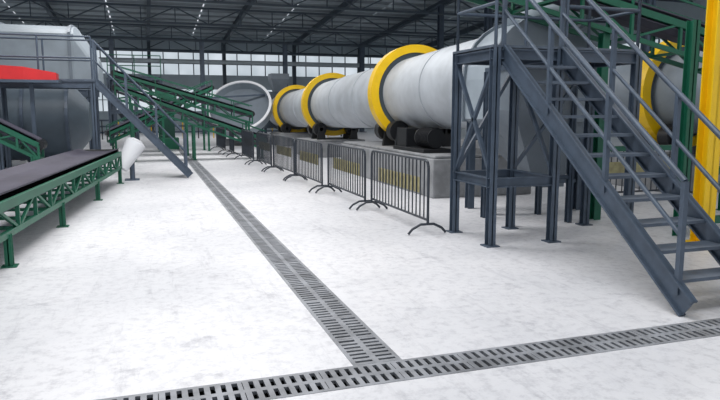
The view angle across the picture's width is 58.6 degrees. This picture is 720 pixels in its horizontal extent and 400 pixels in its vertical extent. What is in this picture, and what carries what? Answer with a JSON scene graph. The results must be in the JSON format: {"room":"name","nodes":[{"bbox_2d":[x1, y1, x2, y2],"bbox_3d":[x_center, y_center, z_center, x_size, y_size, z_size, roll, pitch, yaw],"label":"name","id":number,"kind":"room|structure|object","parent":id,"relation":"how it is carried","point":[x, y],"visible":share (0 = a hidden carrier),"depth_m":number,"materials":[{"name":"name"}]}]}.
{"room":"factory floor","nodes":[
{"label":"factory floor","id":0,"kind":"room"},
{"bbox_2d":[0,0,517,45],"bbox_3d":[-0.286,-11.080,24.948,44.000,3.000,62.000,-3,8,-18],"label":"ceiling","id":1,"kind":"structure","parent":0,"point":[2,1],"depth_m":45.72,"materials":[{"name":"grey metal"}]},
{"bbox_2d":[81,33,447,130],"bbox_3d":[-10.094,-9.983,54.863,44.040,7.900,0.180,-3,8,-18],"label":"wall","id":2,"kind":"structure","parent":0,"point":[193,80],"depth_m":54.06,"materials":[{"name":"metal"}]},
{"bbox_2d":[0,129,719,399],"bbox_3d":[-0.286,-1.870,26.242,44.000,0.200,62.000,-3,8,-18],"label":"floor","id":3,"kind":"structure","parent":0,"point":[152,285],"depth_m":6.06,"materials":[{"name":"concrete"}]},
{"bbox_2d":[0,118,47,161],"bbox_3d":[-8.112,-1.418,13.573,2.620,2.430,0.760,-3,8,-18],"label":"conveyor","id":4,"kind":"object","parent":3,"relation":"on","point":[8,129],"visible":0.77,"depth_m":13.67,"materials":[{"name":"green metal"}]},
{"bbox_2d":[0,65,61,151],"bbox_3d":[-9.036,-1.682,13.944,4.700,2.850,0.650,-3,8,-18],"label":"conveyor","id":5,"kind":"object","parent":3,"relation":"on","point":[8,74],"visible":0.73,"depth_m":14.15,"materials":[{"name":"metal"}]},
{"bbox_2d":[0,88,91,161],"bbox_3d":[-11.073,-1.897,16.663,7.550,2.520,2.240,-3,8,-18],"label":"tank","id":6,"kind":"object","parent":3,"relation":"on","point":[63,116],"visible":0.53,"depth_m":16.68,"materials":[{"name":"metal"}]},
{"bbox_2d":[0,22,103,167],"bbox_3d":[-12.073,-3.256,19.754,7.700,4.350,3.100,-3,8,-18],"label":"housing","id":7,"kind":"object","parent":3,"relation":"on","point":[65,69],"visible":0.44,"depth_m":19.05,"materials":[{"name":"metal"}]},
{"bbox_2d":[0,148,123,268],"bbox_3d":[-4.779,0.039,9.030,1.126,0.810,12.620,-2,8,-12],"label":"conveyor","id":8,"kind":"object","parent":3,"relation":"on","point":[25,183],"visible":1,"depth_m":9.40,"materials":[{"name":"green metal"}]},
{"bbox_2d":[0,33,192,178],"bbox_3d":[-8.665,-2.110,14.940,9.108,3.423,0.960,-3,8,-18],"label":"platform","id":9,"kind":"object","parent":3,"relation":"on","point":[95,85],"visible":0.83,"depth_m":15.39,"materials":[{"name":"metal"}]},
{"bbox_2d":[108,38,120,134],"bbox_3d":[-16.931,-7.738,43.990,0.600,6.481,0.600,-3,8,-18],"label":"steel column","id":10,"kind":"structure","parent":3,"relation":"on","point":[110,41],"depth_m":43.59,"materials":[{"name":"grey metal"}]},
{"bbox_2d":[119,137,144,180],"bbox_3d":[-5.600,-1.004,15.627,0.716,1.039,0.494,-5,9,-32],"label":"guard","id":11,"kind":"object","parent":3,"relation":"on","point":[132,148],"visible":0.91,"depth_m":15.43,"materials":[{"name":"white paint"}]},
{"bbox_2d":[106,54,162,145],"bbox_3d":[-11.095,-4.920,31.766,2.540,4.302,2.140,-3,8,-18],"label":"frame","id":12,"kind":"object","parent":3,"relation":"on","point":[109,80],"visible":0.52,"depth_m":30.77,"materials":[{"name":"metal"}]},
{"bbox_2d":[104,80,213,151],"bbox_3d":[-8.066,-3.405,25.972,4.299,2.914,0.888,-5,9,-29],"label":"conveyor","id":13,"kind":"object","parent":3,"relation":"on","point":[119,128],"visible":0.65,"depth_m":25.67,"materials":[{"name":"green metal"}]},
{"bbox_2d":[156,86,178,149],"bbox_3d":[-8.443,-3.589,28.054,0.900,2.700,0.900,-3,8,-18],"label":"bucket elevator","id":14,"kind":"object","parent":3,"relation":"on","point":[169,126],"visible":0.38,"depth_m":27.82,"materials":[{"name":"green paint"}]},
{"bbox_2d":[111,64,254,155],"bbox_3d":[-6.566,-3.350,24.142,5.120,3.314,0.860,-3,8,-18],"label":"conveyor","id":15,"kind":"object","parent":3,"relation":"on","point":[145,83],"visible":0.76,"depth_m":23.88,"materials":[{"name":"green metal"}]},
{"bbox_2d":[111,78,265,161],"bbox_3d":[-5.762,-2.769,22.099,5.120,2.734,0.860,-3,8,-18],"label":"conveyor","id":16,"kind":"object","parent":3,"relation":"on","point":[182,111],"visible":0.72,"depth_m":21.77,"materials":[{"name":"green metal"}]},
{"bbox_2d":[199,41,207,133],"bbox_3d":[-11.237,-8.001,45.863,0.600,6.481,0.600,-3,8,-18],"label":"steel column","id":17,"kind":"structure","parent":3,"relation":"on","point":[201,44],"depth_m":45.52,"materials":[{"name":"grey metal"}]},
{"bbox_2d":[100,119,341,139],"bbox_3d":[-9.299,-4.322,38.836,19.030,1.150,0.060,-3,8,-18],"label":"fence","id":18,"kind":"object","parent":3,"relation":"on","point":[182,125],"visible":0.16,"depth_m":38.33,"materials":[{"name":"black metal"}]},
{"bbox_2d":[210,127,232,153],"bbox_3d":[-5.687,-2.485,26.153,0.586,1.037,2.340,-3,9,-20],"label":"crowd barrier","id":19,"kind":"object","parent":3,"relation":"on","point":[220,140],"visible":0.64,"depth_m":26.20,"materials":[{"name":"metal"}]},
{"bbox_2d":[222,130,241,156],"bbox_3d":[-4.756,-2.147,23.747,0.591,1.037,1.140,-3,8,-18],"label":"crowd barrier","id":20,"kind":"object","parent":3,"relation":"on","point":[231,141],"visible":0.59,"depth_m":23.72,"materials":[{"name":"metal"}]},
{"bbox_2d":[209,80,271,145],"bbox_3d":[-5.700,-4.134,30.461,3.058,3.119,2.472,-3,8,-18],"label":"disc granulator","id":21,"kind":"object","parent":3,"relation":"on","point":[252,93],"visible":0.51,"depth_m":30.82,"materials":[{"name":"metal"}]},
{"bbox_2d":[234,129,262,163],"bbox_3d":[-3.698,-1.771,21.069,0.611,1.037,2.340,-3,8,-18],"label":"crowd barrier","id":22,"kind":"object","parent":3,"relation":"on","point":[247,137],"visible":1,"depth_m":20.94,"materials":[{"name":"metal"}]},
{"bbox_2d":[248,132,281,170],"bbox_3d":[-2.828,-1.456,18.830,0.606,1.037,2.340,-3,8,-18],"label":"crowd barrier","id":23,"kind":"object","parent":3,"relation":"on","point":[266,146],"visible":0.96,"depth_m":18.77,"materials":[{"name":"metal"}]},
{"bbox_2d":[260,73,288,132],"bbox_3d":[-4.542,-5.234,36.165,2.042,3.700,1.578,-3,8,-18],"label":"housing","id":24,"kind":"object","parent":3,"relation":"on","point":[278,81],"visible":0.19,"depth_m":35.59,"materials":[{"name":"metal"}]},
{"bbox_2d":[263,134,305,180],"bbox_3d":[-1.990,-1.140,16.580,0.586,1.037,2.340,-3,9,-20],"label":"crowd barrier","id":25,"kind":"object","parent":3,"relation":"on","point":[287,151],"visible":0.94,"depth_m":16.47,"materials":[{"name":"metal"}]},
{"bbox_2d":[282,44,287,86],"bbox_3d":[-5.542,-8.264,47.735,0.600,6.481,0.600,-3,8,-18],"label":"steel column","id":26,"kind":"structure","parent":3,"relation":"on","point":[284,46],"depth_m":47.30,"materials":[{"name":"grey metal"}]},
{"bbox_2d":[177,143,401,365],"bbox_3d":[-7.141,-1.930,26.010,0.350,0.023,46.100,-3,8,-18],"label":"floor drain grate","id":27,"kind":"object","parent":3,"relation":"on","point":[360,345],"visible":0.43,"depth_m":6.05,"materials":[{"name":"grey metal"}]},
{"bbox_2d":[270,132,311,145],"bbox_3d":[-3.126,-3.025,31.512,2.200,0.620,2.400,-3,8,-18],"label":"pedestal","id":28,"kind":"object","parent":3,"relation":"on","point":[294,135],"visible":0.43,"depth_m":30.31,"materials":[{"name":"grey concrete"}]},
{"bbox_2d":[270,39,476,146],"bbox_3d":[-0.826,-3.504,23.395,2.406,2.719,25.442,-2,8,-16],"label":"drum","id":29,"kind":"object","parent":28,"relation":"on","point":[410,86],"visible":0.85,"depth_m":15.53,"materials":[{"name":"grey paint"}]},
{"bbox_2d":[284,138,334,192],"bbox_3d":[-1.167,-0.823,14.326,0.623,1.037,2.340,-3,8,-18],"label":"crowd barrier","id":30,"kind":"object","parent":3,"relation":"on","point":[312,158],"visible":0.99,"depth_m":14.18,"materials":[{"name":"metal"}]},
{"bbox_2d":[297,137,364,157],"bbox_3d":[-1.142,-2.017,24.339,2.200,0.620,2.400,-3,8,-18],"label":"pedestal","id":31,"kind":"object","parent":3,"relation":"on","point":[336,140],"visible":0.34,"depth_m":23.18,"materials":[{"name":"grey concrete"}]},
{"bbox_2d":[0,0,692,130],"bbox_3d":[-3.445,-8.479,34.895,44.045,10.480,42.029,-3,8,-18],"label":"roof steelwork","id":32,"kind":"structure","parent":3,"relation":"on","point":[465,33],"depth_m":44.47,"materials":[{"name":"metal"}]},
{"bbox_2d":[96,37,384,67],"bbox_3d":[-11.352,-11.559,49.399,37.700,2.056,1.260,-3,8,-18],"label":"pipe","id":33,"kind":"object","parent":32,"relation":"hanging from","point":[103,59],"visible":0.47,"depth_m":50.06,"materials":[{"name":"metal"}]},
{"bbox_2d":[315,143,379,208],"bbox_3d":[-0.282,-0.509,12.091,0.600,1.037,2.340,-3,8,-18],"label":"crowd barrier","id":34,"kind":"object","parent":3,"relation":"on","point":[346,166],"visible":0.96,"depth_m":11.97,"materials":[{"name":"metal"}]},
{"bbox_2d":[358,47,365,131],"bbox_3d":[0.152,-8.527,49.608,0.600,6.481,0.600,-3,8,-18],"label":"steel column","id":35,"kind":"structure","parent":3,"relation":"on","point":[361,49],"depth_m":49.23,"materials":[{"name":"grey metal"}]},
{"bbox_2d":[356,150,445,234],"bbox_3d":[0.565,-0.194,9.845,0.596,1.037,2.340,-3,8,-18],"label":"crowd barrier","id":36,"kind":"object","parent":3,"relation":"on","point":[400,179],"visible":1,"depth_m":9.67,"materials":[{"name":"metal"}]},
{"bbox_2d":[97,318,719,399],"bbox_3d":[4.516,0.935,5.625,28.000,0.023,0.320,-3,8,-18],"label":"floor drain grate","id":37,"kind":"object","parent":3,"relation":"on","point":[495,357],"visible":0.94,"depth_m":4.32,"materials":[{"name":"grey metal"}]},
{"bbox_2d":[341,141,530,198],"bbox_3d":[1.472,-0.888,15.585,2.200,0.820,6.200,-3,8,-18],"label":"pedestal","id":38,"kind":"object","parent":3,"relation":"on","point":[439,163],"visible":0.45,"depth_m":12.84,"materials":[{"name":"grey concrete"}]},
{"bbox_2d":[393,127,450,152],"bbox_3d":[1.336,-1.332,13.934,0.650,0.520,1.700,-3,8,-18],"label":"motor","id":39,"kind":"object","parent":38,"relation":"on","point":[423,139],"visible":1,"depth_m":13.46,"materials":[{"name":"black metal"}]},
{"bbox_2d":[437,4,443,49],"bbox_3d":[5.107,-8.215,40.992,0.600,8.259,0.600,-3,8,-18],"label":"steel column","id":40,"kind":"structure","parent":3,"relation":"on","point":[440,18],"depth_m":40.53,"materials":[{"name":"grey metal"}]},
{"bbox_2d":[461,139,479,147],"bbox_3d":[4.610,-1.677,21.634,2.200,0.700,2.200,-3,8,-18],"label":"pedestal","id":41,"kind":"object","parent":3,"relation":"on","point":[462,140],"visible":0.02,"depth_m":20.69,"materials":[{"name":"grey concrete"}]},
{"bbox_2d":[484,0,492,32],"bbox_3d":[6.998,-7.630,35.324,0.600,8.679,0.600,-3,8,-18],"label":"steel column","id":42,"kind":"structure","parent":3,"relation":"on","point":[487,20],"depth_m":34.89,"materials":[{"name":"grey metal"}]},
{"bbox_2d":[461,0,591,209],"bbox_3d":[3.539,-4.330,10.692,3.470,9.000,1.050,-3,8,-18],"label":"hood","id":43,"kind":"object","parent":3,"relation":"on","point":[473,75],"visible":0.26,"depth_m":10.67,"materials":[{"name":"metal"}]},
{"bbox_2d":[480,66,577,222],"bbox_3d":[2.573,-0.848,9.841,1.080,2.340,0.880,-3,8,-18],"label":"hopper","id":44,"kind":"object","parent":3,"relation":"on","point":[534,160],"visible":0.41,"depth_m":9.65,"materials":[{"name":"grey metal"}]},
{"bbox_2d":[446,0,719,316],"bbox_3d":[2.948,-1.077,7.226,2.280,3.522,4.171,-3,8,-18],"label":"stair","id":45,"kind":"structure","parent":3,"relation":"on","point":[580,65],"depth_m":7.28,"materials":[{"name":"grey metal"}]},
{"bbox_2d":[464,0,719,210],"bbox_3d":[5.198,-1.945,10.195,8.968,4.414,0.887,-1,8,-8],"label":"conveyor","id":46,"kind":"object","parent":3,"relation":"on","point":[663,24],"visible":0.56,"depth_m":9.70,"materials":[{"name":"green metal"}]},
{"bbox_2d":[640,0,655,51],"bbox_3d":[10.780,-6.461,23.988,0.600,9.519,0.600,-3,8,-18],"label":"steel column","id":47,"kind":"structure","parent":3,"relation":"on","point":[643,47],"depth_m":23.91,"materials":[{"name":"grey metal"}]},
{"bbox_2d":[609,148,692,192],"bbox_3d":[5.271,-0.488,11.938,2.340,1.037,0.632,-3,8,-18],"label":"crowd barrier","id":48,"kind":"object","parent":3,"relation":"on","point":[614,167],"visible":0.09,"depth_m":11.80,"materials":[{"name":"metal"}]},
{"bbox_2d":[589,20,719,235],"bbox_3d":[4.716,-1.046,9.415,1.800,2.850,1.620,-3,8,-18],"label":"support frame","id":49,"kind":"object","parent":3,"relation":"on","point":[693,28],"visible":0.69,"depth_m":8.50,"materials":[{"name":"paint"}]},
{"bbox_2d":[608,151,719,191],"bbox_3d":[7.037,-0.660,14.397,2.200,0.700,2.200,-3,8,-18],"label":"pedestal","id":50,"kind":"object","parent":3,"relation":"on","point":[614,159],"visible":0.02,"depth_m":13.70,"materials":[{"name":"grey concrete"}]},
{"bbox_2d":[476,40,702,153],"bbox_3d":[4.421,-3.356,21.973,2.400,2.614,20.626,-3,8,-18],"label":"drum","id":51,"kind":"object","parent":50,"relation":"on","point":[655,92],"visible":0.09,"depth_m":13.60,"materials":[{"name":"grey metal"}]},
{"bbox_2d":[685,0,719,241],"bbox_3d":[4.392,-4.445,7.552,0.320,10.101,0.320,-3,8,-18],"label":"steel column","id":52,"kind":"structure","parent":3,"relation":"on","point":[708,144],"depth_m":8.01,"materials":[{"name":"metal"}]},
{"bbox_2d":[580,0,706,132],"bbox_3d":[20.670,-8.203,32.358,0.150,10.640,62.040,-3,8,-18],"label":"wall","id":53,"kind":"structure","parent":0,"point":[685,9],"depth_m":37.60,"materials":[{"name":"metal"}]}
]}

